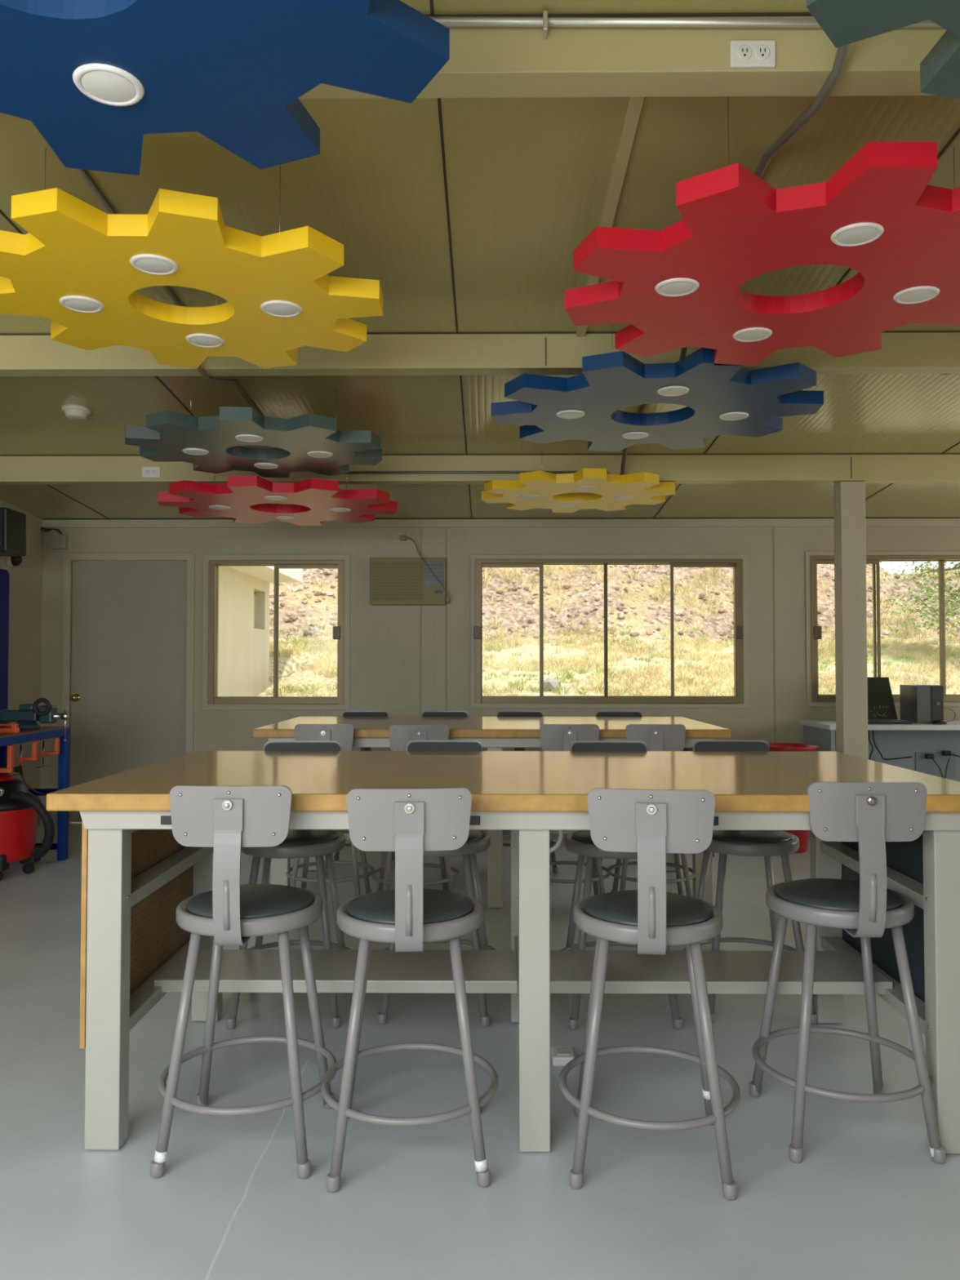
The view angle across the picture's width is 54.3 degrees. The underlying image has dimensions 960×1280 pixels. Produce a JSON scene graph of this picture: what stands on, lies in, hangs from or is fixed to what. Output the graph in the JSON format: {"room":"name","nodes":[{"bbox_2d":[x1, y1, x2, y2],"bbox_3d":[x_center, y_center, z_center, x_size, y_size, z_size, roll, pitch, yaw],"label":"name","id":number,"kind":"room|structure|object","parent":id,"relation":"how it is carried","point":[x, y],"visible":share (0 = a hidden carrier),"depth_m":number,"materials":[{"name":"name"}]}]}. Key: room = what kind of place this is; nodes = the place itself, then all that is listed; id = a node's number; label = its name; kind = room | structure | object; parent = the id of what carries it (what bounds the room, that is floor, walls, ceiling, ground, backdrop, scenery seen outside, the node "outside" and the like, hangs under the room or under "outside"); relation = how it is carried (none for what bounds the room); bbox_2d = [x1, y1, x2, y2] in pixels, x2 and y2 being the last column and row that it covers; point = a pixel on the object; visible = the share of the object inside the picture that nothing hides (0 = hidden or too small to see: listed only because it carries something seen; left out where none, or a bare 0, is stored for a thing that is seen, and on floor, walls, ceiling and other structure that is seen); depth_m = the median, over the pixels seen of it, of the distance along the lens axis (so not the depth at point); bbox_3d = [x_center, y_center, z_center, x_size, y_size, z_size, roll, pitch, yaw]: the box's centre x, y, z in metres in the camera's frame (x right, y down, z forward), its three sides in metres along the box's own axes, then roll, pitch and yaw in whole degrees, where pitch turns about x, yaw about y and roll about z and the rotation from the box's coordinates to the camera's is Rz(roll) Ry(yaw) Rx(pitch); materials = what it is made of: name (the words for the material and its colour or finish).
{"room":"school workshop classroom","nodes":[
{"label":"school workshop classroom","id":0,"kind":"room"},
{"bbox_2d":[0,499,43,796],"bbox_3d":[-3.461,-0.134,3.375,0.100,2.872,7.680,0,-2,0],"label":"wall","id":1,"kind":"structure","parent":0,"point":[25,590],"depth_m":6.98,"materials":[{"name":"paint"}]},
{"bbox_2d":[0,507,26,555],"bbox_3d":[-3.229,-0.693,6.004,0.520,0.285,0.271,0,-2,0],"label":"loudspeaker","id":2,"kind":"object","parent":1,"relation":"attached to","point":[12,522],"visible":1,"depth_m":5.96,"materials":[{"name":"black plastic"}]},
{"bbox_2d":[317,471,607,474],"bbox_3d":[-0.105,-0.984,5.495,1.703,0.016,0.016,0,-2,0],"label":"conduit","id":3,"kind":"object","parent":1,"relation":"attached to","point":[350,472],"visible":0.69,"depth_m":5.49,"materials":[{"name":"yellow metal"}]},
{"bbox_2d":[0,332,959,376],"bbox_3d":[1.013,-1.179,3.853,8.840,0.145,0.095,0,-2,0],"label":"beam","id":4,"kind":"structure","parent":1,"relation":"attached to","point":[906,353],"depth_m":3.82,"materials":[{"name":"paint"}]},
{"bbox_2d":[0,454,959,484],"bbox_3d":[1.027,-1.014,5.549,8.840,0.156,0.095,0,-2,0],"label":"beam","id":5,"kind":"structure","parent":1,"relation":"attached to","point":[677,468],"depth_m":5.51,"materials":[{"name":"paint"}]},
{"bbox_2d":[298,16,946,98],"bbox_3d":[0.998,-1.346,2.157,8.840,0.130,0.095,0,-2,0],"label":"beam","id":6,"kind":"structure","parent":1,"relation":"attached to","point":[484,62],"depth_m":2.12,"materials":[{"name":"paint"}]},
{"bbox_2d":[428,10,942,39],"bbox_3d":[1.045,-1.380,2.093,3.146,0.044,0.034,0,-2,0],"label":"conduit","id":7,"kind":"object","parent":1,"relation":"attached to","point":[544,22],"visible":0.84,"depth_m":2.09,"materials":[{"name":"beige"}]},
{"bbox_2d":[729,40,775,67],"bbox_3d":[0.614,-1.319,2.105,0.101,0.060,0.013,0,-2,0],"label":"wall outlet","id":8,"kind":"object","parent":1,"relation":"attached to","point":[744,54],"visible":1,"depth_m":2.10,"materials":[{"name":"white plastic"}]},
{"bbox_2d":[0,822,959,1279],"bbox_3d":[1.008,1.361,3.296,9.040,0.120,7.880,0,-2,0],"label":"floor","id":9,"kind":"structure","parent":0,"point":[867,1198],"depth_m":2.34,"materials":[{"name":"paint"}]},
{"bbox_2d":[0,765,54,879],"bbox_3d":[-2.717,1.041,5.417,0.604,0.631,0.450,0,-2,0],"label":"shop vacuum","id":10,"kind":"object","parent":9,"relation":"on","point":[20,808],"visible":0.88,"depth_m":5.31,"materials":[{"name":"red plastic"}]},
{"bbox_2d":[0,568,69,860],"bbox_3d":[-2.801,0.446,5.129,0.430,1.810,1.530,0,-2,0],"label":"workbench","id":11,"kind":"object","parent":9,"relation":"on","point":[44,732],"visible":0.74,"depth_m":5.83,"materials":[{"name":"blue metal"}]},
{"bbox_2d":[0,744,14,792],"bbox_3d":[-2.653,0.717,5.181,0.128,0.269,0.040,0,-2,-4],"label":"clamp","id":12,"kind":"object","parent":11,"relation":"hanging from","point":[11,748],"visible":0.99,"depth_m":5.17,"materials":[{"name":"orange metal"}]},
{"bbox_2d":[13,740,38,775],"bbox_3d":[-2.650,0.690,5.461,0.128,0.201,0.040,0,-2,-6],"label":"clamp","id":13,"kind":"object","parent":11,"relation":"hanging from","point":[20,759],"visible":1,"depth_m":5.45,"materials":[{"name":"orange metal"}]},
{"bbox_2d":[0,703,69,742],"bbox_3d":[-2.715,0.499,5.632,0.482,0.226,0.154,0,-2,0],"label":"bench vise","id":14,"kind":"object","parent":11,"relation":"attached to","point":[26,712],"visible":0.91,"depth_m":5.59,"materials":[{"name":"teal metal"}]},
{"bbox_2d":[150,785,337,1178],"bbox_3d":[-0.589,0.813,2.396,0.443,0.926,0.458,0,-2,0],"label":"stool","id":15,"kind":"object","parent":9,"relation":"on","point":[227,819],"visible":0.98,"depth_m":2.23,"materials":[{"name":"metal"}]},
{"bbox_2d":[186,884,313,919],"bbox_3d":[-0.589,0.664,2.408,0.318,0.026,0.318,0,-2,0],"label":"seat cushion","id":16,"kind":"object","parent":15,"relation":"on","point":[257,901],"depth_m":2.34,"materials":[{"name":"black leather"}]},
{"bbox_2d":[226,740,351,1029],"bbox_3d":[-0.662,0.838,3.322,0.443,0.926,0.458,0,-2,-2],"label":"stool","id":17,"kind":"object","parent":9,"relation":"on","point":[299,843],"visible":0.42,"depth_m":3.21,"materials":[{"name":"grey metal"}]},
{"bbox_2d":[277,829,338,845],"bbox_3d":[-0.661,0.689,3.318,0.318,0.026,0.318,0,-2,-2],"label":"seat cushion","id":18,"kind":"object","parent":17,"relation":"on","point":[295,837],"depth_m":3.23,"materials":[{"name":"black leather"}]},
{"bbox_2d":[285,724,374,897],"bbox_3d":[-0.757,0.877,4.737,0.443,0.926,0.458,0,-2,0],"label":"stool","id":19,"kind":"object","parent":9,"relation":"on","point":[343,734],"visible":0.47,"depth_m":4.55,"materials":[{"name":"grey metal"}]},
{"bbox_2d":[324,711,395,873],"bbox_3d":[-0.718,0.902,5.651,0.443,0.926,0.458,0,-2,0],"label":"stool","id":20,"kind":"object","parent":9,"relation":"on","point":[346,713],"visible":0.17,"depth_m":5.84,"materials":[{"name":"grey metal"}]},
{"bbox_2d":[320,787,497,1192],"bbox_3d":[-0.175,0.812,2.348,0.443,0.926,0.458,0,-2,-4],"label":"stool","id":21,"kind":"object","parent":9,"relation":"on","point":[406,822],"visible":1,"depth_m":2.17,"materials":[{"name":"grey metal"}]},
{"bbox_2d":[346,888,473,924],"bbox_3d":[-0.176,0.663,2.359,0.318,0.026,0.318,0,-2,-4],"label":"seat cushion","id":22,"kind":"object","parent":21,"relation":"on","point":[439,906],"depth_m":2.29,"materials":[{"name":"black leather"}]},
{"bbox_2d":[370,724,459,892],"bbox_3d":[-0.321,0.875,4.673,0.443,0.926,0.458,0,-2,-9],"label":"stool","id":23,"kind":"object","parent":9,"relation":"on","point":[400,735],"visible":0.41,"depth_m":4.50,"materials":[{"name":"grey metal"}]},
{"bbox_2d":[377,740,496,1026],"bbox_3d":[-0.146,0.839,3.347,0.443,0.926,0.458,0,-2,3],"label":"stool","id":24,"kind":"object","parent":9,"relation":"on","point":[477,841],"visible":0.32,"depth_m":3.27,"materials":[{"name":"grey metal"}]},
{"bbox_2d":[465,829,483,842],"bbox_3d":[-0.146,0.690,3.344,0.318,0.026,0.318,0,-2,3],"label":"seat cushion","id":25,"kind":"object","parent":24,"relation":"on","point":[474,835],"depth_m":3.28,"materials":[{"name":"grey plastic"}]},
{"bbox_2d":[421,711,467,716],"bbox_3d":[-0.222,0.902,5.647,0.443,0.926,0.458,0,-2,0],"label":"stool","id":26,"kind":"object","parent":9,"relation":"on","point":[425,713],"visible":0.2,"depth_m":5.83,"materials":[{"name":"grey plastic"}]},
{"bbox_2d":[252,716,730,907],"bbox_3d":[0.060,0.903,5.197,2.367,0.892,1.160,0,-2,0],"label":"table","id":27,"kind":"object","parent":9,"relation":"on","point":[495,733],"visible":0.24,"depth_m":4.67,"materials":[{"name":"laminate"}]},
{"bbox_2d":[331,829,487,839],"bbox_3d":[-0.473,1.056,5.152,1.038,0.035,0.292,0,-2,0],"label":"shelf","id":28,"kind":"object","parent":27,"relation":"attached to","point":[346,833],"depth_m":5.07,"materials":[{"name":"paint"}]},
{"bbox_2d":[502,830,578,839],"bbox_3d":[0.611,1.056,5.143,1.000,0.035,0.292,0,-2,0],"label":"shelf","id":29,"kind":"object","parent":27,"relation":"attached to","point":[553,834],"depth_m":5.00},
{"bbox_2d":[46,751,959,1153],"bbox_3d":[0.121,0.839,2.857,2.367,0.892,1.160,0,-2,0],"label":"table","id":30,"kind":"object","parent":9,"relation":"on","point":[135,875],"visible":0.84,"depth_m":2.59,"materials":[{"name":"laminate"}]},
{"bbox_2d":[154,949,517,993],"bbox_3d":[-0.411,0.992,2.812,1.038,0.035,0.292,0,-2,0],"label":"shelf","id":31,"kind":"object","parent":30,"relation":"attached to","point":[242,971],"depth_m":2.74,"materials":[{"name":"metal"}]},
{"bbox_2d":[550,950,892,994],"bbox_3d":[0.672,0.992,2.803,1.000,0.035,0.292,0,-2,0],"label":"shelf","id":32,"kind":"object","parent":30,"relation":"attached to","point":[628,971],"depth_m":2.73,"materials":[{"name":"wood"}]},
{"bbox_2d":[497,711,558,873],"bbox_3d":[0.258,0.902,5.643,0.443,0.926,0.458,0,-2,-3],"label":"stool","id":33,"kind":"object","parent":9,"relation":"on","point":[500,713],"visible":0.15,"depth_m":5.83,"materials":[{"name":"grey metal"}]},
{"bbox_2d":[551,1046,574,1066],"bbox_3d":[0.253,1.274,2.869,0.067,0.031,0.090,0,-2,0],"label":"outlet box","id":34,"kind":"object","parent":9,"relation":"on","point":[561,1055],"visible":0.85,"depth_m":2.84,"materials":[{"name":"white plastic"}]},
{"bbox_2d":[539,724,610,895],"bbox_3d":[0.437,0.877,4.727,0.443,0.926,0.458,0,-2,0],"label":"stool","id":35,"kind":"object","parent":9,"relation":"on","point":[553,737],"visible":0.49,"depth_m":4.54,"materials":[{"name":"grey metal"}]},
{"bbox_2d":[595,711,642,863],"bbox_3d":[0.864,0.902,5.638,0.443,0.926,0.458,0,-2,0],"label":"stool","id":36,"kind":"object","parent":9,"relation":"on","point":[599,713],"visible":0.19,"depth_m":5.82,"materials":[{"name":"grey metal"}]},
{"bbox_2d":[560,741,682,1030],"bbox_3d":[0.483,0.838,3.312,0.443,0.926,0.458,0,-2,-1],"label":"stool","id":37,"kind":"object","parent":9,"relation":"on","point":[580,842],"visible":0.34,"depth_m":3.24,"materials":[{"name":"grey metal"}]},
{"bbox_2d":[571,830,595,844],"bbox_3d":[0.483,0.689,3.308,0.318,0.026,0.318,0,-2,-1],"label":"seat cushion","id":38,"kind":"object","parent":37,"relation":"on","point":[580,837],"depth_m":3.25,"materials":[{"name":"black leather"}]},
{"bbox_2d":[559,787,740,1200],"bbox_3d":[0.417,0.811,2.328,0.443,0.926,0.458,0,-2,7],"label":"stool","id":39,"kind":"object","parent":9,"relation":"on","point":[652,824],"visible":1,"depth_m":2.16,"materials":[{"name":"grey metal"}]},
{"bbox_2d":[583,889,712,926],"bbox_3d":[0.418,0.662,2.339,0.318,0.026,0.318,0,-2,7],"label":"seat cushion","id":40,"kind":"object","parent":39,"relation":"on","point":[615,908],"depth_m":2.27,"materials":[{"name":"black leather"}]},
{"bbox_2d":[608,724,696,897],"bbox_3d":[0.864,0.877,4.723,0.443,0.926,0.458,0,-2,3],"label":"stool","id":41,"kind":"object","parent":9,"relation":"on","point":[657,737],"visible":0.5,"depth_m":4.54,"materials":[{"name":"grey metal"}]},
{"bbox_2d":[683,740,817,1024],"bbox_3d":[0.951,0.839,3.358,0.443,0.926,0.458,0,-2,0],"label":"stool","id":42,"kind":"object","parent":9,"relation":"on","point":[767,844],"visible":0.34,"depth_m":3.24,"materials":[{"name":"grey metal"}]},
{"bbox_2d":[711,830,791,844],"bbox_3d":[0.951,0.690,3.354,0.318,0.026,0.318,0,-2,0],"label":"seat cushion","id":43,"kind":"object","parent":42,"relation":"on","point":[719,837],"depth_m":3.25,"materials":[{"name":"black leather"}]},
{"bbox_2d":[768,742,817,853],"bbox_3d":[2.035,1.036,6.157,0.360,0.687,0.360,0,-2,0],"label":"waste bin","id":44,"kind":"object","parent":9,"relation":"on","point":[803,835],"visible":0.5,"depth_m":6.05,"materials":[{"name":"red"}]},
{"bbox_2d":[749,782,946,1164],"bbox_3d":[0.946,0.815,2.463,0.443,0.926,0.458,0,-2,0],"label":"stool","id":45,"kind":"object","parent":9,"relation":"on","point":[871,815],"visible":0.99,"depth_m":2.30,"materials":[{"name":"grey metal"}]},
{"bbox_2d":[774,878,903,911],"bbox_3d":[0.946,0.666,2.475,0.318,0.026,0.318,0,-2,0],"label":"seat cushion","id":46,"kind":"object","parent":45,"relation":"on","point":[808,895],"depth_m":2.41,"materials":[{"name":"black leather"}]},
{"bbox_2d":[833,481,868,759],"bbox_3d":[2.196,0.214,5.538,0.206,2.296,0.180,0,-2,0],"label":"steel post","id":47,"kind":"object","parent":9,"relation":"on","point":[849,497],"visible":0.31,"depth_m":5.49,"materials":[{"name":"metal"}]},
{"bbox_2d":[800,720,959,782],"bbox_3d":[3.538,0.996,6.755,2.240,0.800,0.620,0,-2,0],"label":"counter","id":48,"kind":"object","parent":9,"relation":"on","point":[892,740],"visible":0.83,"depth_m":7.02,"materials":[{"name":"white"}]},
{"bbox_2d":[867,677,912,724],"bbox_3d":[2.853,0.432,6.728,0.365,0.325,0.342,0,-2,0],"label":"laptop","id":49,"kind":"object","parent":48,"relation":"on","point":[881,705],"visible":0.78,"depth_m":6.83,"materials":[{"name":"black plastic"}]},
{"bbox_2d":[899,684,943,723],"bbox_3d":[3.196,0.461,6.777,0.185,0.270,0.291,0,-2,0],"label":"computer tower","id":50,"kind":"object","parent":48,"relation":"on","point":[918,704],"visible":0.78,"depth_m":6.64,"materials":[{"name":"grey"}]},
{"bbox_2d":[915,750,955,777],"bbox_3d":[3.383,0.922,6.982,0.296,0.199,0.068,0,-2,0],"label":"wall outlet","id":51,"kind":"object","parent":48,"relation":"attached to","point":[925,764],"visible":0.9,"depth_m":6.95,"materials":[{"name":"grey plastic"}]},
{"bbox_2d":[0,0,959,519],"bbox_3d":[1.008,-1.354,3.370,9.040,0.646,7.880,0,-2,0],"label":"ceiling","id":52,"kind":"structure","parent":0,"point":[528,178],"depth_m":3.06,"materials":[{"name":"beige paint"}]},
{"bbox_2d":[61,404,91,420],"bbox_3d":[-2.036,-1.145,4.720,0.136,0.057,0.136,0,-2,-5],"label":"smoke detector","id":53,"kind":"object","parent":52,"relation":"attached to","point":[73,411],"visible":1,"depth_m":4.68,"materials":[{"name":"beige plastic"}]},
{"bbox_2d":[75,168,259,413],"bbox_3d":[-1.138,-1.217,3.745,0.017,0.256,2.601,0,-2,0],"label":"conduit","id":54,"kind":"object","parent":52,"relation":"attached to","point":[82,172],"visible":0.5,"depth_m":3.44,"materials":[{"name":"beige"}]},
{"bbox_2d":[0,147,382,368],"bbox_3d":[-0.886,-1.175,2.792,1.186,0.376,1.172,0,-2,0],"label":"gear","id":55,"kind":"object","parent":52,"relation":"hanging from","point":[80,267],"visible":1,"depth_m":2.62,"materials":[{"name":"yellow"}]},
{"bbox_2d":[58,295,104,312],"bbox_3d":[-1.178,-0.991,2.769,0.123,0.006,0.123,0,-2,0],"label":"recessed light","id":56,"kind":"object","parent":55,"relation":"attached to","point":[68,304],"depth_m":2.76,"materials":[{"name":"white plastic"}]},
{"bbox_2d":[129,253,178,275],"bbox_3d":[-0.869,-0.999,2.495,0.123,0.006,0.123,0,-2,0],"label":"recessed light","id":57,"kind":"object","parent":55,"relation":"attached to","point":[140,264],"depth_m":2.49,"materials":[{"name":"white plastic"}]},
{"bbox_2d":[185,333,224,347],"bbox_3d":[-0.904,-0.983,3.078,0.123,0.006,0.123,0,-2,0],"label":"recessed light","id":58,"kind":"object","parent":55,"relation":"attached to","point":[192,340],"depth_m":3.07,"materials":[{"name":"white plastic"}]},
{"bbox_2d":[260,300,302,317],"bbox_3d":[-0.595,-0.990,2.805,0.123,0.006,0.123,0,-2,0],"label":"recessed light","id":59,"kind":"object","parent":55,"relation":"attached to","point":[268,308],"depth_m":2.80,"materials":[{"name":"white plastic"}]},
{"bbox_2d":[0,0,449,175],"bbox_3d":[-0.668,-1.267,1.380,1.349,0.482,1.340,0,-2,0],"label":"gear","id":60,"kind":"object","parent":52,"relation":"hanging from","point":[93,77],"visible":1,"depth_m":1.67,"materials":[{"name":"blue"}]},
{"bbox_2d":[72,63,144,106],"bbox_3d":[-0.684,-1.020,1.725,0.123,0.006,0.123,0,-2,0],"label":"recessed light","id":61,"kind":"object","parent":60,"relation":"attached to","point":[93,84],"depth_m":1.72,"materials":[{"name":"white plastic"}]},
{"bbox_2d":[124,402,382,477],"bbox_3d":[-1.062,-1.051,4.487,1.192,0.320,1.200,0,-2,0],"label":"gear","id":62,"kind":"object","parent":52,"relation":"hanging from","point":[307,442],"visible":1,"depth_m":4.30,"materials":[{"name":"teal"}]},
{"bbox_2d":[157,473,397,525],"bbox_3d":[-1.180,-0.942,5.543,1.368,0.339,1.379,0,-2,0],"label":"gear","id":63,"kind":"object","parent":52,"relation":"hanging from","point":[250,500],"visible":1,"depth_m":5.31,"materials":[{"name":"red"}]},
{"bbox_2d":[0,12,959,519],"bbox_3d":[1.020,-1.172,4.652,8.840,0.346,5.106,0,-2,0],"label":"trim","id":64,"kind":"structure","parent":52,"relation":"attached to","point":[735,14],"depth_m":3.81,"materials":[{"name":"yellow"}]},
{"bbox_2d":[0,0,959,519],"bbox_3d":[0.594,-1.294,3.382,6.978,0.514,7.600,0,-2,0],"label":"trim","id":65,"kind":"structure","parent":52,"relation":"attached to","point":[431,2],"depth_m":3.17,"materials":[{"name":"yellow"}]},
{"bbox_2d":[481,468,675,512],"bbox_3d":[0.594,-0.980,5.724,1.170,0.226,1.179,0,-2,0],"label":"gear","id":66,"kind":"object","parent":52,"relation":"hanging from","point":[605,491],"visible":1,"depth_m":5.54,"materials":[{"name":"yellow"}]},
{"bbox_2d":[576,97,644,337],"bbox_3d":[0.403,-1.320,3.014,0.036,0.127,1.600,0,-2,0],"label":"trim","id":67,"kind":"structure","parent":52,"relation":"attached to","point":[633,107],"depth_m":2.65,"materials":[{"name":"paint"}]},
{"bbox_2d":[490,347,823,451],"bbox_3d":[0.737,-1.107,4.000,1.380,0.306,1.376,0,-2,0],"label":"gear","id":68,"kind":"object","parent":52,"relation":"hanging from","point":[718,400],"visible":0.99,"depth_m":3.80,"materials":[{"name":"blue"}]},
{"bbox_2d":[555,409,585,418],"bbox_3d":[0.385,-0.958,3.980,0.123,0.006,0.123,0,-2,0],"label":"recessed light","id":69,"kind":"object","parent":68,"relation":"attached to","point":[560,414],"depth_m":3.97,"materials":[{"name":"white plastic"}]},
{"bbox_2d":[657,386,689,395],"bbox_3d":[0.752,-0.967,3.644,0.123,0.006,0.123,0,-2,0],"label":"recessed light","id":70,"kind":"object","parent":68,"relation":"attached to","point":[661,390],"depth_m":3.63,"materials":[{"name":"white plastic"}]},
{"bbox_2d":[719,412,748,420],"bbox_3d":[1.089,-0.957,4.011,0.123,0.006,0.123,0,-2,0],"label":"recessed light","id":71,"kind":"object","parent":68,"relation":"attached to","point":[722,415],"depth_m":4.00,"materials":[{"name":"white plastic"}]},
{"bbox_2d":[620,43,850,475],"bbox_3d":[0.812,-1.181,3.769,0.023,0.446,4.485,0,-2,0],"label":"conduit","id":72,"kind":"object","parent":52,"relation":"attached to","point":[842,51],"visible":0.27,"depth_m":2.29,"materials":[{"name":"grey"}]},
{"bbox_2d":[564,96,959,365],"bbox_3d":[0.908,-1.186,2.678,1.311,0.390,1.329,0,-2,0],"label":"gear","id":73,"kind":"object","parent":52,"relation":"hanging from","point":[878,216],"visible":1,"depth_m":2.47,"materials":[{"name":"red"}]},
{"bbox_2d":[654,277,699,296],"bbox_3d":[0.557,-0.995,2.645,0.123,0.006,0.123,0,-2,0],"label":"recessed light","id":74,"kind":"object","parent":73,"relation":"attached to","point":[664,286],"depth_m":2.63,"materials":[{"name":"white plastic"}]},
{"bbox_2d":[733,327,772,342],"bbox_3d":[0.880,-0.984,3.023,0.123,0.006,0.123,0,-2,0],"label":"recessed light","id":75,"kind":"object","parent":73,"relation":"attached to","point":[740,334],"depth_m":3.01,"materials":[{"name":"white plastic"}]},
{"bbox_2d":[830,222,884,246],"bbox_3d":[0.935,-1.004,2.322,0.123,0.006,0.123,0,-2,0],"label":"recessed light","id":76,"kind":"object","parent":73,"relation":"attached to","point":[842,233],"depth_m":2.31,"materials":[{"name":"white plastic"}]},
{"bbox_2d":[893,285,939,304],"bbox_3d":[1.259,-0.993,2.700,0.123,0.006,0.123,0,-2,0],"label":"recessed light","id":77,"kind":"object","parent":73,"relation":"attached to","point":[902,295],"depth_m":2.69,"materials":[{"name":"white plastic"}]},
{"bbox_2d":[806,0,959,98],"bbox_3d":[1.027,-1.277,1.191,1.199,0.491,1.190,0,-2,0],"label":"gear","id":78,"kind":"object","parent":52,"relation":"hanging from","point":[845,22],"visible":1,"depth_m":1.56,"materials":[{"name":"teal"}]},
{"bbox_2d":[39,526,959,823],"bbox_3d":[1.042,0.228,7.218,8.840,2.360,0.100,0,-2,0],"label":"wall","id":79,"kind":"structure","parent":0,"point":[385,640],"depth_m":7.19,"materials":[{"name":"paint"}]},
{"bbox_2d":[40,526,67,549],"bbox_3d":[-3.285,-0.787,7.202,0.207,0.177,0.060,0,-2,0],"label":"junction box","id":80,"kind":"object","parent":79,"relation":"attached to","point":[56,541],"visible":1,"depth_m":7.17,"materials":[{"name":"grey plastic"}]},
{"bbox_2d":[69,561,186,822],"bbox_3d":[-2.703,0.395,7.189,0.890,2.004,0.103,0,-2,0],"label":"door","id":81,"kind":"structure","parent":79,"relation":"in","point":[128,696],"depth_m":7.21,"materials":[{"name":"paint"}]},
{"bbox_2d":[61,552,195,753],"bbox_3d":[-2.703,0.368,7.187,1.012,2.077,0.018,0,-2,0],"label":"trim","id":82,"kind":"structure","parent":79,"relation":"attached to","point":[189,557],"depth_m":7.20,"materials":[{"name":"paint"}]},
{"bbox_2d":[207,560,344,704],"bbox_3d":[-1.565,-0.059,7.224,1.043,1.108,0.117,0,-2,0],"label":"window","id":83,"kind":"structure","parent":79,"relation":"in","point":[213,698],"depth_m":7.18,"materials":[{"name":"brown metal"}]},
{"bbox_2d":[202,554,350,710],"bbox_3d":[-1.565,-0.061,7.192,1.133,1.199,0.012,0,-2,0],"label":"trim","id":84,"kind":"structure","parent":79,"relation":"attached to","point":[206,557],"depth_m":7.19,"materials":[{"name":"paint"}]},
{"bbox_2d":[369,534,450,605],"bbox_3d":[-0.532,-0.536,7.151,0.617,0.538,0.099,0,-2,0],"label":"air conditioner","id":85,"kind":"object","parent":79,"relation":"attached to","point":[393,581],"visible":1,"depth_m":7.14,"materials":[{"name":"yellow plastic"}]},
{"bbox_2d":[372,561,422,600],"bbox_3d":[-0.630,-0.448,7.133,0.382,0.294,0.006,0,-2,0],"label":"grille","id":86,"kind":"object","parent":85,"relation":"attached to","point":[391,580],"depth_m":7.14,"materials":[{"name":"yellow plastic"}]},
{"bbox_2d":[41,518,959,528],"bbox_3d":[1.041,-0.898,7.188,8.840,0.060,0.022,0,-2,0],"label":"trim","id":87,"kind":"structure","parent":79,"relation":"attached to","point":[749,522],"depth_m":7.19,"materials":[{"name":"paint"}]},
{"bbox_2d":[420,527,775,742],"bbox_3d":[0.899,0.271,7.166,2.714,2.270,0.004,0,-2,0],"label":"trim","id":88,"kind":"structure","parent":79,"relation":"attached to","point":[773,527],"depth_m":7.18,"materials":[{"name":"beige"}]},
{"bbox_2d":[474,559,743,703],"bbox_3d":[0.984,-0.066,7.203,2.059,1.108,0.117,0,-2,0],"label":"window","id":89,"kind":"structure","parent":79,"relation":"in","point":[737,564],"depth_m":7.17,"materials":[{"name":"brown metal"}]},
{"bbox_2d":[470,554,748,708],"bbox_3d":[0.988,-0.068,7.170,2.120,1.179,0.012,0,-2,0],"label":"trim","id":90,"kind":"structure","parent":79,"relation":"attached to","point":[744,557],"depth_m":7.17,"materials":[{"name":"paint"}]},
{"bbox_2d":[804,551,959,706],"bbox_3d":[3.565,-0.086,7.149,2.144,1.191,0.012,0,-2,0],"label":"trim","id":91,"kind":"structure","parent":79,"relation":"attached to","point":[807,553],"depth_m":7.16,"materials":[{"name":"paint"}]},
{"bbox_2d":[809,555,959,702],"bbox_3d":[3.566,-0.085,7.181,2.074,1.120,0.117,0,-2,0],"label":"window","id":92,"kind":"structure","parent":79,"relation":"in","point":[815,630],"depth_m":7.16,"materials":[{"name":"brown metal"}]},
{"label":"outside","id":93,"kind":"structure","parent":0,"visible":0},
{"bbox_2d":[257,563,959,696],"bbox_3d":[3.015,-1.753,15.779,33.760,6.830,16.800,0,-2,0],"label":"ground","id":94,"kind":"structure","parent":93,"point":[288,669],"depth_m":14.61,"materials":[{"name":"soil"}]},
{"bbox_2d":[217,565,302,696],"bbox_3d":[-4.511,0.235,9.846,4.410,2.490,4.420,0,-2,0],"label":"outbuilding","id":95,"kind":"structure","parent":94,"relation":"on","point":[243,621],"depth_m":10.77,"materials":[{"name":"paint"}]},
{"bbox_2d":[263,617,959,696],"bbox_3d":[0.288,0.170,11.751,16.642,1.085,5.210,0,-2,0],"label":"dry grass","id":96,"kind":"structure","parent":94,"relation":"on","point":[652,672],"depth_m":11.50,"materials":[{"name":"yellow plant"}]},
{"bbox_2d":[269,564,959,644],"bbox_3d":[0.291,-2.218,17.494,25.508,4.936,7.260,0,-2,0],"label":"rubble","id":97,"kind":"object","parent":94,"relation":"on","point":[722,633],"visible":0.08,"depth_m":14.78,"materials":[{"name":"beige stone"}]},
{"bbox_2d":[866,561,959,636],"bbox_3d":[6.550,-1.073,11.518,2.850,2.903,3.770,1,-2,-29],"label":"tree","id":98,"kind":"object","parent":94,"relation":"on","point":[957,565],"visible":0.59,"depth_m":12.07,"materials":[{"name":"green plant"}]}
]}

